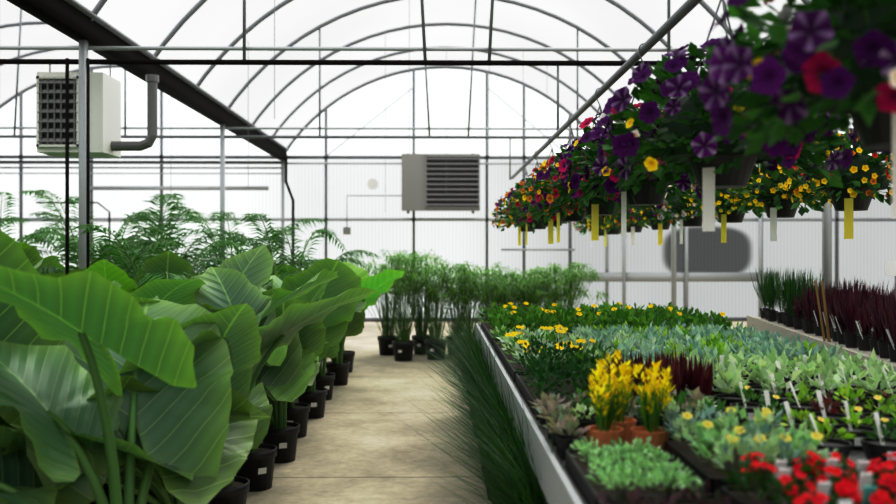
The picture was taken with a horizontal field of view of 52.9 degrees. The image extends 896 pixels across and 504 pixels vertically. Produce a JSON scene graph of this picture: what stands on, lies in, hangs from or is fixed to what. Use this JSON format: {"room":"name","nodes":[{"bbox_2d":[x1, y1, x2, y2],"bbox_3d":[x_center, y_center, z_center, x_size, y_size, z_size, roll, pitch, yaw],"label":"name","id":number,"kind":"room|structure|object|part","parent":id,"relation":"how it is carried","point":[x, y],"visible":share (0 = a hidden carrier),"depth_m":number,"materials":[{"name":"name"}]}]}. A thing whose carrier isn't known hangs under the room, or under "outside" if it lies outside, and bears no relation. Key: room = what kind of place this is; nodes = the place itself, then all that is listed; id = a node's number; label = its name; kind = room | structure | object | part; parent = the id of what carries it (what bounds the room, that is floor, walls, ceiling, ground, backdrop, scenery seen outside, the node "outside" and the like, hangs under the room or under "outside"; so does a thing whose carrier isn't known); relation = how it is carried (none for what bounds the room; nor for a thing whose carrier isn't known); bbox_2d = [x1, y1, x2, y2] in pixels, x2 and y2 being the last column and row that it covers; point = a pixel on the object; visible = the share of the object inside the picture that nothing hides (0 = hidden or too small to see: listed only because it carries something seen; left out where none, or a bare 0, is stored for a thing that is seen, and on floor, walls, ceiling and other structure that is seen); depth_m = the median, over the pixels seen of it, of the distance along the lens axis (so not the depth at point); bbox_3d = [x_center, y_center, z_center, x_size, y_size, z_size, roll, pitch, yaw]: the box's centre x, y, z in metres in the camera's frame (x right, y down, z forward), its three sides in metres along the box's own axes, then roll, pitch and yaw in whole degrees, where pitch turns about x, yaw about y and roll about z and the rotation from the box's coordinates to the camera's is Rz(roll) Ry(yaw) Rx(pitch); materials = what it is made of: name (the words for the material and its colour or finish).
{"room":"greenhouse","nodes":[
{"label":"greenhouse","id":0,"kind":"room"},
{"bbox_2d":[36,58,293,274],"bbox_3d":[-5.943,-0.250,13.714,5.480,3.500,10.976,0,0,-1],"label":"pipes","id":1,"kind":"object","parent":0,"point":[66,202],"depth_m":8.27,"materials":[{"name":"grey metal"}]},
{"bbox_2d":[0,0,802,147],"bbox_3d":[0.095,-3.080,7.902,21.000,1.900,23.800,0,0,-1],"label":"ceiling","id":2,"kind":"structure","parent":0,"point":[145,22],"depth_m":14.56,"materials":[{"name":"white plastic"}]},
{"bbox_2d":[0,0,895,321],"bbox_3d":[0.046,-1.268,7.766,21.361,5.536,23.530,0,0,-1],"label":"frame","id":3,"kind":"structure","parent":0,"point":[71,18],"depth_m":13.90,"materials":[{"name":"grey metal"}]},
{"bbox_2d":[36,64,158,157],"bbox_3d":[-3.449,-1.445,8.983,1.102,0.950,0.544,0,0,-1],"label":"heater","id":4,"kind":"object","parent":3,"relation":"hanging from","point":[105,90],"visible":0.88,"depth_m":8.76,"materials":[{"name":"grey metal"}]},
{"bbox_2d":[491,192,518,231],"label":"hanging basket","id":5,"kind":"object","parent":3,"relation":"hanging from","point":[500,201],"depth_m":11.31,"materials":[{"name":"green plant"}]},
{"bbox_2d":[514,220,534,245],"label":"hanging basket","id":6,"kind":"object","parent":3,"relation":"hanging from","point":[522,228],"depth_m":11.32,"materials":[{"name":"yellow plastic"}]},
{"bbox_2d":[497,150,568,244],"bbox_3d":[1.020,-0.617,10.209,0.928,1.074,0.927,0,0,-1],"label":"hanging basket","id":7,"kind":"object","parent":3,"relation":"hanging from","point":[533,224],"visible":0.29,"depth_m":10.14,"materials":[{"name":"green plant"}]},
{"bbox_2d":[505,136,590,243],"bbox_3d":[1.027,-0.617,8.919,0.939,1.074,0.943,0,0,-1],"label":"hanging basket","id":8,"kind":"object","parent":3,"relation":"hanging from","point":[552,221],"visible":0.24,"depth_m":8.82,"materials":[{"name":"green plant"}]},
{"bbox_2d":[516,116,620,241],"bbox_3d":[1.059,-0.617,7.614,0.947,1.074,0.945,0,0,-1],"label":"hanging basket","id":9,"kind":"object","parent":3,"relation":"hanging from","point":[573,216],"visible":0.2,"depth_m":7.54,"materials":[{"name":"green plant"}]},
{"bbox_2d":[573,215,590,234],"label":"hanging basket","id":10,"kind":"object","parent":3,"relation":"hanging from","point":[583,229],"depth_m":14.33,"materials":[{"name":"green plant"}]},
{"bbox_2d":[532,88,666,239],"bbox_3d":[1.056,-0.616,6.318,0.951,1.071,0.946,0,0,-1],"label":"hanging basket","id":11,"kind":"object","parent":3,"relation":"hanging from","point":[595,207],"visible":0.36,"depth_m":6.21,"materials":[{"name":"green plant"}]},
{"bbox_2d":[599,226,603,235],"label":"hanging basket","id":12,"kind":"object","parent":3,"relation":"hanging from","point":[600,233],"depth_m":14.23,"materials":[{"name":"green plastic"}]},
{"bbox_2d":[587,212,620,246],"bbox_3d":[2.427,-0.617,13.225,0.816,1.074,0.838,0,0,-1],"label":"hanging basket","id":13,"kind":"object","parent":3,"relation":"hanging from","point":[601,221],"visible":0.19,"depth_m":13.14,"materials":[{"name":"green plant"}]},
{"bbox_2d":[603,208,620,232],"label":"hanging basket","id":14,"kind":"object","parent":3,"relation":"hanging from","point":[616,221],"depth_m":11.80,"materials":[{"name":"green plant"}]},
{"bbox_2d":[627,206,649,245],"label":"hanging basket","id":15,"kind":"object","parent":3,"relation":"hanging from","point":[633,227],"depth_m":11.71,"materials":[{"name":"green plant"}]},
{"bbox_2d":[557,43,731,236],"bbox_3d":[1.084,-0.616,4.971,0.964,1.071,0.967,0,0,-1],"label":"hanging basket","id":16,"kind":"object","parent":3,"relation":"hanging from","point":[641,192],"visible":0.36,"depth_m":4.87,"materials":[{"name":"green plant"}]},
{"bbox_2d":[627,194,679,244],"bbox_3d":[2.455,-0.617,10.430,0.801,1.074,0.826,0,0,-1],"label":"hanging basket","id":17,"kind":"object","parent":3,"relation":"hanging from","point":[648,215],"visible":0.21,"depth_m":10.32,"materials":[{"name":"green plant"}]},
{"bbox_2d":[652,185,719,243],"bbox_3d":[2.478,-0.617,9.126,0.836,1.074,0.806,0,0,-1],"label":"hanging basket","id":18,"kind":"object","parent":3,"relation":"hanging from","point":[681,211],"visible":0.22,"depth_m":9.04,"materials":[{"name":"green plant"}]},
{"bbox_2d":[684,182,766,242],"bbox_3d":[2.493,-0.617,7.918,0.818,1.074,0.832,0,0,-1],"label":"hanging basket","id":19,"kind":"object","parent":3,"relation":"hanging from","point":[722,206],"visible":0.16,"depth_m":7.83,"materials":[{"name":"green plant"}]},
{"bbox_2d":[597,0,857,231],"bbox_3d":[1.096,-0.617,3.620,0.990,1.074,0.993,0,0,-1],"label":"hanging basket","id":20,"kind":"object","parent":3,"relation":"hanging from","point":[683,139],"visible":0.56,"depth_m":3.48,"materials":[{"name":"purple plant"}]},
{"bbox_2d":[724,161,831,240],"bbox_3d":[2.510,-0.617,6.786,0.800,1.074,0.802,0,0,-1],"label":"hanging basket","id":21,"kind":"object","parent":3,"relation":"hanging from","point":[772,199],"visible":0.38,"depth_m":6.67,"materials":[{"name":"green plant"}]},
{"bbox_2d":[698,0,895,217],"bbox_3d":[1.120,-0.617,2.218,1.008,1.074,1.001,0,0,-1],"label":"hanging basket","id":22,"kind":"object","parent":3,"relation":"hanging from","point":[835,57],"visible":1,"depth_m":2.07,"materials":[{"name":"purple plant"}]},
{"bbox_2d":[784,129,891,238],"bbox_3d":[2.522,-0.617,5.627,0.810,1.074,0.813,0,0,-1],"label":"hanging basket","id":23,"kind":"object","parent":3,"relation":"hanging from","point":[861,181],"visible":0.5,"depth_m":5.51,"materials":[{"name":"green plant"}]},
{"bbox_2d":[882,155,891,177],"bbox_3d":[2.544,-0.617,4.326,0.824,1.074,0.824,0,0,-1],"label":"hanging basket","id":24,"kind":"object","parent":3,"relation":"hanging from","point":[889,165],"visible":0.38,"depth_m":4.46,"materials":[{"name":"green plant"}]},
{"bbox_2d":[0,68,895,317],"bbox_3d":[-0.060,-1.300,19.531,21.000,5.600,0.060,0,0,-1],"label":"wall","id":25,"kind":"structure","parent":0,"point":[798,244],"depth_m":19.50,"materials":[{"name":"white plastic"}]},
{"bbox_2d":[235,321,790,503],"bbox_3d":[0.101,1.600,7.452,21.600,0.200,24.900,0,0,-1],"label":"floor","id":26,"kind":"structure","parent":0,"point":[355,453],"depth_m":7.01,"materials":[{"name":"concrete"}]},
{"bbox_2d":[135,359,322,503],"bbox_3d":[-6.181,1.496,7.918,9.050,0.001,15.000,0,0,-1],"label":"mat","id":27,"kind":"object","parent":26,"relation":"on","point":[149,492],"visible":0.02,"depth_m":5.53,"materials":[{"name":"black"}]},
{"bbox_2d":[0,190,609,503],"bbox_3d":[-2.954,0.305,8.084,11.181,2.389,11.772,0,0,-4],"label":"tropical plants","id":28,"kind":"object","parent":26,"relation":"on","point":[137,372],"visible":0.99,"depth_m":3.98,"materials":[{"name":"green plant"}]},
{"bbox_2d":[388,300,895,503],"bbox_3d":[0.944,0.921,5.260,2.633,1.159,7.529,0,0,-1],"label":"bench","id":29,"kind":"object","parent":26,"relation":"on","point":[608,404],"visible":1,"depth_m":3.47,"materials":[{"name":"grey"}]},
{"bbox_2d":[747,261,895,376],"bbox_3d":[3.100,0.782,6.399,1.121,1.437,4.300,0,0,7],"label":"bench","id":30,"kind":"object","parent":26,"relation":"on","point":[864,319],"visible":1,"depth_m":6.50,"materials":[{"name":"beige"}]},
{"bbox_3d":[3.118,1.052,6.397,1.680,0.895,4.410,0,0,-1],"label":"frame","id":31,"kind":"part","parent":30,"relation":"part of","materials":[{"name":"beige"}]},
{"bbox_3d":[0.095,-1.250,7.902,21.000,5.500,23.800,0,0,-1],"label":"wall","id":32,"kind":"structure","parent":0,"visible":0},
{"bbox_2d":[343,153,479,234],"bbox_3d":[-0.781,-1.250,19.234,2.910,1.760,0.495,0,0,-1],"label":"heater","id":33,"kind":"object","parent":32,"relation":"in","point":[429,182],"visible":1,"depth_m":19.03,"materials":[{"name":"grey metal"}]}
]}

